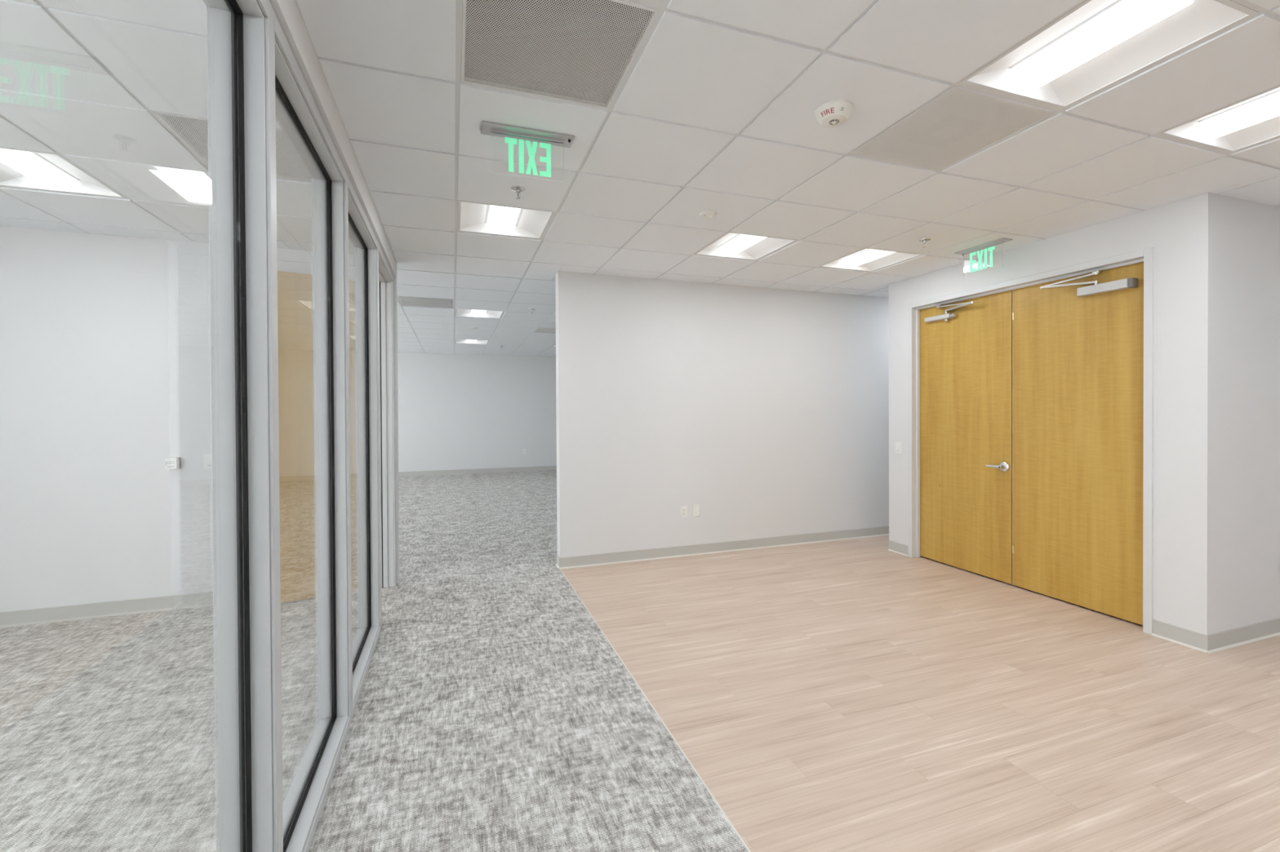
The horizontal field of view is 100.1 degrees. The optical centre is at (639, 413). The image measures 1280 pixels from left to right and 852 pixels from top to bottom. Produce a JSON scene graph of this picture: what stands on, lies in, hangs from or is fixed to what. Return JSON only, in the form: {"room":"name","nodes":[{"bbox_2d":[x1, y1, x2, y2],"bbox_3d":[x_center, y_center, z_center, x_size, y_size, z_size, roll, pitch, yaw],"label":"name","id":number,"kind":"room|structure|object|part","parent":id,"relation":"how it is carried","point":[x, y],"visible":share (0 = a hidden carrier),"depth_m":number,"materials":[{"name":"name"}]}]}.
{"room":"office lobby","nodes":[
{"label":"office lobby","id":0,"kind":"room"},
{"bbox_2d":[0,0,354,254],"bbox_3d":[-2.760,-1.293,-0.003,3.954,0.102,7.870,0,0,-19],"label":"ceiling","id":1,"kind":"structure","parent":0,"point":[82,82],"depth_m":2.24,"materials":[{"name":"tile"}]},
{"bbox_2d":[0,146,126,198],"bbox_3d":[-3.217,-1.296,2.801,0.586,0.058,0.586,0,0,-19],"label":"ceiling light","id":2,"kind":"object","parent":1,"relation":"attached to","point":[19,168],"visible":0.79,"depth_m":2.92,"materials":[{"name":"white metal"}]},
{"bbox_2d":[153,111,311,182],"bbox_3d":[-1.866,-1.297,2.626,0.586,0.054,0.586,0,0,-19],"label":"ceiling vent","id":3,"kind":"object","parent":1,"relation":"in","point":[193,131],"visible":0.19,"depth_m":2.54,"materials":[{"name":"white metal"}]},
{"bbox_2d":[0,226,399,612],"bbox_3d":[-3.990,0.038,3.828,4.128,2.821,0.160,0,0,-19],"label":"wall","id":4,"kind":"structure","parent":0,"point":[105,340],"depth_m":3.81,"materials":[{"name":"white paint"}]},
{"bbox_2d":[0,591,213,627],"bbox_3d":[-4.032,1.399,3.729,3.964,0.102,0.016,0,0,-19],"label":"baseboard","id":5,"kind":"structure","parent":4,"relation":"attached to","point":[83,611],"depth_m":3.81,"materials":[{"name":"grey rubber"}]},
{"bbox_2d":[164,457,180,469],"bbox_3d":[-3.414,0.366,3.916,0.072,0.084,0.057,0,0,-19],"label":"thermostat","id":6,"kind":"object","parent":4,"relation":"attached to","point":[171,463],"visible":1,"depth_m":3.90,"materials":[{"name":"white plastic"}]},
{"bbox_2d":[204,453,211,469],"bbox_3d":[-3.220,0.362,4.008,0.070,0.115,0.010,0,0,-19],"label":"light switch","id":7,"kind":"object","parent":4,"relation":"attached to","point":[207,457],"visible":0.59,"depth_m":4.00,"materials":[{"name":"white plastic"}]},
{"bbox_2d":[269,0,395,275],"bbox_3d":[-0.821,-1.243,0.707,0.174,0.243,7.935,0,0,-19],"label":"wall header","id":8,"kind":"structure","parent":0,"point":[287,12],"depth_m":2.04,"materials":[{"name":"white paint"}]},
{"bbox_2d":[203,0,395,851],"bbox_3d":[-1.046,0.164,1.391,0.138,2.578,6.502,0,0,-19],"label":"window","id":9,"kind":"structure","parent":8,"relation":"in","point":[255,80],"depth_m":1.46,"materials":[{"name":"grey metal"}]},
{"bbox_3d":[-0.901,-1.090,0.931,0.128,0.065,1.031,0,0,-19],"label":"head rail","id":10,"kind":"part","parent":9,"relation":"part of","materials":[{"name":"grey metal"}]},
{"bbox_3d":[-1.261,-1.096,1.967,0.128,0.065,1.031,0,0,-19],"label":"head rail","id":11,"kind":"part","parent":9,"relation":"part of","materials":[{"name":"grey metal"}]},
{"bbox_3d":[-1.247,1.429,1.987,0.130,0.040,1.031,0,0,-19],"label":"sill rail","id":12,"kind":"part","parent":9,"relation":"part of","materials":[{"name":"grey metal"}]},
{"bbox_3d":[-1.622,-1.102,3.003,0.128,0.065,1.031,0,0,-19],"label":"head rail","id":13,"kind":"part","parent":9,"relation":"part of","materials":[{"name":"grey metal"}]},
{"bbox_3d":[-1.611,0.167,3.014,0.006,2.469,1.027,0,0,-19],"label":"glass pane","id":14,"kind":"part","parent":9,"relation":"part of","materials":[{"name":"clear glass"}]},
{"bbox_3d":[-1.608,1.423,3.023,0.130,0.040,1.031,0,0,-19],"label":"sill rail","id":15,"kind":"part","parent":9,"relation":"part of","materials":[{"name":"grey metal"}]},
{"bbox_3d":[-1.959,-1.108,3.970,0.128,0.065,0.885,0,0,-19],"label":"head rail","id":16,"kind":"part","parent":9,"relation":"part of","materials":[{"name":"grey metal"}]},
{"bbox_2d":[397,352,556,471],"bbox_3d":[-3.264,-0.033,12.498,12.200,2.821,0.100,0,0,-19],"label":"wall","id":17,"kind":"structure","parent":0,"point":[456,411],"depth_m":12.27,"materials":[{"name":"white paint"}]},
{"bbox_2d":[398,466,556,476],"bbox_3d":[-3.238,1.327,12.454,12.000,0.102,0.016,0,0,-19],"label":"baseboard","id":18,"kind":"structure","parent":17,"relation":"attached to","point":[538,468],"depth_m":12.28,"materials":[{"name":"grey rubber"}]},
{"bbox_2d":[0,470,1279,851],"bbox_3d":[-0.619,1.448,4.931,12.200,0.050,15.950,0,0,-19],"label":"floor","id":19,"kind":"structure","parent":0,"point":[860,695],"depth_m":2.56,"materials":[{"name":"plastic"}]},
{"bbox_2d":[560,568,751,851],"bbox_3d":[0.564,1.447,1.176,0.007,0.006,7.881,0,0,-19],"label":"trim","id":20,"kind":"structure","parent":19,"relation":"on","point":[666,727],"depth_m":2.32,"materials":[{"name":"silver metal"}]},
{"bbox_2d":[555,271,888,557],"bbox_3d":[2.127,-0.010,5.958,6.116,2.821,0.140,0,0,-19],"label":"wall","id":21,"kind":"structure","parent":0,"point":[766,411],"depth_m":5.41,"materials":[{"name":"white paint"}]},
{"bbox_2d":[680,506,687,518],"bbox_3d":[0.434,0.978,5.296,0.070,0.115,0.009,0,0,-19],"label":"wall outlet","id":22,"kind":"object","parent":21,"relation":"attached to","point":[683,508],"visible":1,"depth_m":5.29,"materials":[{"name":"white plastic"}]},
{"bbox_2d":[682,508,685,515],"bbox_3d":[0.435,0.978,5.294,0.033,0.066,0.004,0,0,-19],"label":"receptacle","id":23,"kind":"object","parent":22,"relation":"attached to","point":[683,509],"depth_m":5.29,"materials":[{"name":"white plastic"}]},
{"bbox_2d":[692,504,698,516],"bbox_3d":[0.557,0.971,5.339,0.070,0.115,0.008,0,0,-19],"label":"wall plate","id":24,"kind":"object","parent":21,"relation":"attached to","point":[695,507],"visible":1,"depth_m":5.33,"materials":[{"name":"white plastic"}]},
{"bbox_2d":[555,525,888,568],"bbox_3d":[1.752,1.353,5.827,5.332,0.102,0.156,0,0,-19],"label":"baseboard","id":25,"kind":"structure","parent":21,"relation":"attached to","point":[575,562],"depth_m":5.40,"materials":[{"name":"grey rubber"}]},
{"bbox_2d":[296,0,1279,356],"bbox_3d":[-0.650,-1.342,4.956,12.000,0.102,15.850,0,0,-19],"label":"ceiling","id":26,"kind":"structure","parent":0,"point":[714,109],"depth_m":2.64,"materials":[{"name":"tile"}]},
{"bbox_2d":[397,295,453,308],"bbox_3d":[-2.492,-1.322,6.281,0.586,0.054,0.586,0,0,-19],"label":"ceiling vent","id":27,"kind":"object","parent":26,"relation":"in","point":[405,300],"visible":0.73,"depth_m":6.28,"materials":[{"name":"white metal"}]},
{"bbox_2d":[454,339,488,344],"bbox_3d":[-3.119,-1.352,9.935,0.586,0.058,0.586,0,0,-19],"label":"ceiling light","id":28,"kind":"object","parent":26,"relation":"attached to","point":[463,341],"visible":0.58,"depth_m":10.12,"materials":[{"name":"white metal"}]},
{"bbox_2d":[455,308,503,318],"bbox_3d":[-2.117,-1.335,7.057,0.586,0.058,0.586,0,0,-19],"label":"ceiling light","id":29,"kind":"object","parent":26,"relation":"attached to","point":[459,313],"visible":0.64,"depth_m":7.20,"materials":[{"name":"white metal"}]},
{"bbox_2d":[457,200,555,239],"bbox_3d":[-0.915,-1.314,3.603,0.586,0.058,0.586,0,0,-19],"label":"ceiling light","id":30,"kind":"object","parent":26,"relation":"attached to","point":[502,220],"visible":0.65,"depth_m":3.64,"materials":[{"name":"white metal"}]},
{"bbox_2d":[511,186,524,199],"bbox_3d":[-0.693,-1.249,3.048,0.080,0.054,0.080,0,0,-19],"label":"sprinkler head","id":31,"kind":"object","parent":26,"relation":"attached to","point":[517,189],"visible":1,"depth_m":3.04},
{"bbox_2d":[480,120,574,182],"bbox_3d":[-0.509,-1.174,2.445,0.410,0.199,0.104,0,0,-19],"label":"exit sign","id":32,"kind":"object","parent":26,"relation":"hanging from","point":[511,134],"visible":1,"depth_m":2.44,"materials":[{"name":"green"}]},
{"bbox_3d":[-0.510,-1.268,2.444,0.410,0.010,0.104,0,0,-19],"label":"ceiling plate","id":33,"kind":"part","parent":32,"relation":"part of","materials":[{"name":"grey metal"}]},
{"bbox_2d":[533,327,555,333],"bbox_3d":[-1.366,-1.329,8.609,0.586,0.021,0.586,0,0,-19],"label":"ceiling vent","id":34,"kind":"object","parent":26,"relation":"in","point":[540,330],"visible":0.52,"depth_m":8.61,"materials":[{"name":"white metal"}]},
{"bbox_2d":[461,0,658,108],"bbox_3d":[-0.313,-1.299,1.875,0.586,0.054,0.586,0,0,-19],"label":"ceiling vent","id":35,"kind":"object","parent":26,"relation":"in","point":[579,51],"visible":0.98,"depth_m":1.88,"materials":[{"name":"white metal"}]},
{"bbox_2d":[699,210,716,218],"bbox_3d":[0.439,-1.271,3.453,0.110,0.028,0.110,0,0,-19],"label":"sensor","id":36,"kind":"object","parent":26,"relation":"attached to","point":[706,214],"visible":1,"depth_m":3.43,"materials":[{"name":"white plastic"}]},
{"bbox_2d":[693,231,796,260],"bbox_3d":[0.813,-1.328,4.204,0.586,0.058,0.586,0,0,-19],"label":"ceiling light","id":37,"kind":"object","parent":26,"relation":"attached to","point":[744,246],"visible":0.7,"depth_m":4.26,"materials":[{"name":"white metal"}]},
{"bbox_2d":[814,100,853,127],"bbox_3d":[0.820,-1.251,2.265,0.158,0.053,0.158,0,0,-19],"label":"fire alarm strobe","id":38,"kind":"object","parent":26,"relation":"attached to","point":[836,113],"visible":1,"depth_m":2.23,"materials":[{"name":"white plastic"}]},
{"bbox_2d":[817,248,922,271],"bbox_3d":[1.964,-1.337,4.604,0.586,0.058,0.586,0,0,-19],"label":"ceiling light","id":39,"kind":"object","parent":26,"relation":"attached to","point":[872,260],"visible":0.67,"depth_m":4.66,"materials":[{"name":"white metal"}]},
{"bbox_2d":[919,238,930,247],"bbox_3d":[2.139,-1.272,4.022,0.080,0.054,0.080,0,1,31],"label":"sprinkler head","id":40,"kind":"object","parent":26,"relation":"attached to","point":[925,240],"visible":1,"depth_m":4.01},
{"bbox_2d":[849,85,1057,170],"bbox_3d":[1.414,-1.295,2.477,0.586,0.021,0.586,0,0,-19],"label":"ceiling vent","id":41,"kind":"object","parent":26,"relation":"in","point":[947,130],"visible":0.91,"depth_m":2.42,"materials":[{"name":"white metal"}]},
{"bbox_2d":[954,237,1013,276],"bbox_3d":[2.674,-1.204,4.187,0.104,0.199,0.410,0,0,-19],"label":"exit sign","id":42,"kind":"object","parent":26,"relation":"hanging from","point":[1001,241],"visible":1,"depth_m":4.18,"materials":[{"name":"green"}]},
{"bbox_3d":[2.674,-1.298,4.186,0.104,0.010,0.410,0,0,-19],"label":"ceiling plate","id":43,"kind":"part","parent":42,"relation":"part of","materials":[{"name":"grey metal"}]},
{"bbox_2d":[960,0,1258,109],"bbox_3d":[1.614,-1.314,1.901,0.586,0.058,0.586,0,0,-19],"label":"ceiling light","id":44,"kind":"object","parent":26,"relation":"attached to","point":[1131,37],"visible":0.98,"depth_m":1.91,"materials":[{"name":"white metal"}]},
{"bbox_2d":[1156,84,1279,152],"bbox_3d":[2.765,-1.323,2.301,0.586,0.058,0.586,0,0,-19],"label":"ceiling light","id":45,"kind":"object","parent":26,"relation":"attached to","point":[1257,122],"visible":0.96,"depth_m":2.48,"materials":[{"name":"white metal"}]},
{"bbox_2d":[888,192,1222,635],"bbox_3d":[3.013,-0.002,4.341,0.146,2.821,2.449,0,0,-19],"label":"wall","id":46,"kind":"structure","parent":0,"point":[1185,236],"depth_m":3.31,"materials":[{"name":"white paint"}]},
{"bbox_2d":[895,441,901,453],"bbox_3d":[2.580,0.347,5.356,0.010,0.115,0.070,0,0,-19],"label":"light switch","id":47,"kind":"object","parent":46,"relation":"attached to","point":[898,445],"visible":1,"depth_m":5.35,"materials":[{"name":"white plastic"}]},
{"bbox_2d":[907,247,1153,635],"bbox_3d":[2.995,0.175,4.339,0.183,2.467,1.936,0,0,-19],"label":"door","id":48,"kind":"structure","parent":46,"relation":"in","point":[1030,398],"depth_m":4.11,"materials":[{"name":"brown wood"}]},
{"bbox_3d":[2.816,-0.937,4.730,0.030,0.028,0.316,0,0,-8],"label":"closer arm","id":49,"kind":"part","parent":48,"relation":"part of","materials":[{"name":"silver metal"}]},
{"bbox_3d":[2.956,0.443,4.437,0.059,0.086,0.171,0,0,-19],"label":"lever handle","id":50,"kind":"part","parent":48,"relation":"part of","materials":[{"name":"silver metal"}]},
{"bbox_3d":[3.099,-0.927,3.881,0.030,0.043,0.327,-1,1,-31],"label":"closer arm","id":51,"kind":"part","parent":48,"relation":"part of","materials":[{"name":"silver metal"}]},
{"bbox_2d":[888,540,1208,653],"bbox_3d":[2.945,1.358,4.322,0.016,0.102,2.455,0,0,-19],"label":"baseboard","id":52,"kind":"structure","parent":46,"relation":"attached to","point":[1175,634],"depth_m":3.31,"materials":[{"name":"grey rubber"}]},
{"bbox_2d":[1221,195,1279,631],"bbox_3d":[4.349,-0.003,3.584,1.880,2.821,0.140,0,0,-19],"label":"wall","id":53,"kind":"structure","parent":0,"point":[1251,302],"depth_m":3.31,"materials":[{"name":"white paint"}]},
{"bbox_2d":[1206,617,1279,653],"bbox_3d":[4.310,1.358,3.496,2.032,0.102,0.016,0,0,-19],"label":"baseboard","id":54,"kind":"structure","parent":53,"relation":"attached to","point":[1221,641],"depth_m":3.28,"materials":[{"name":"grey rubber"}]}
]}

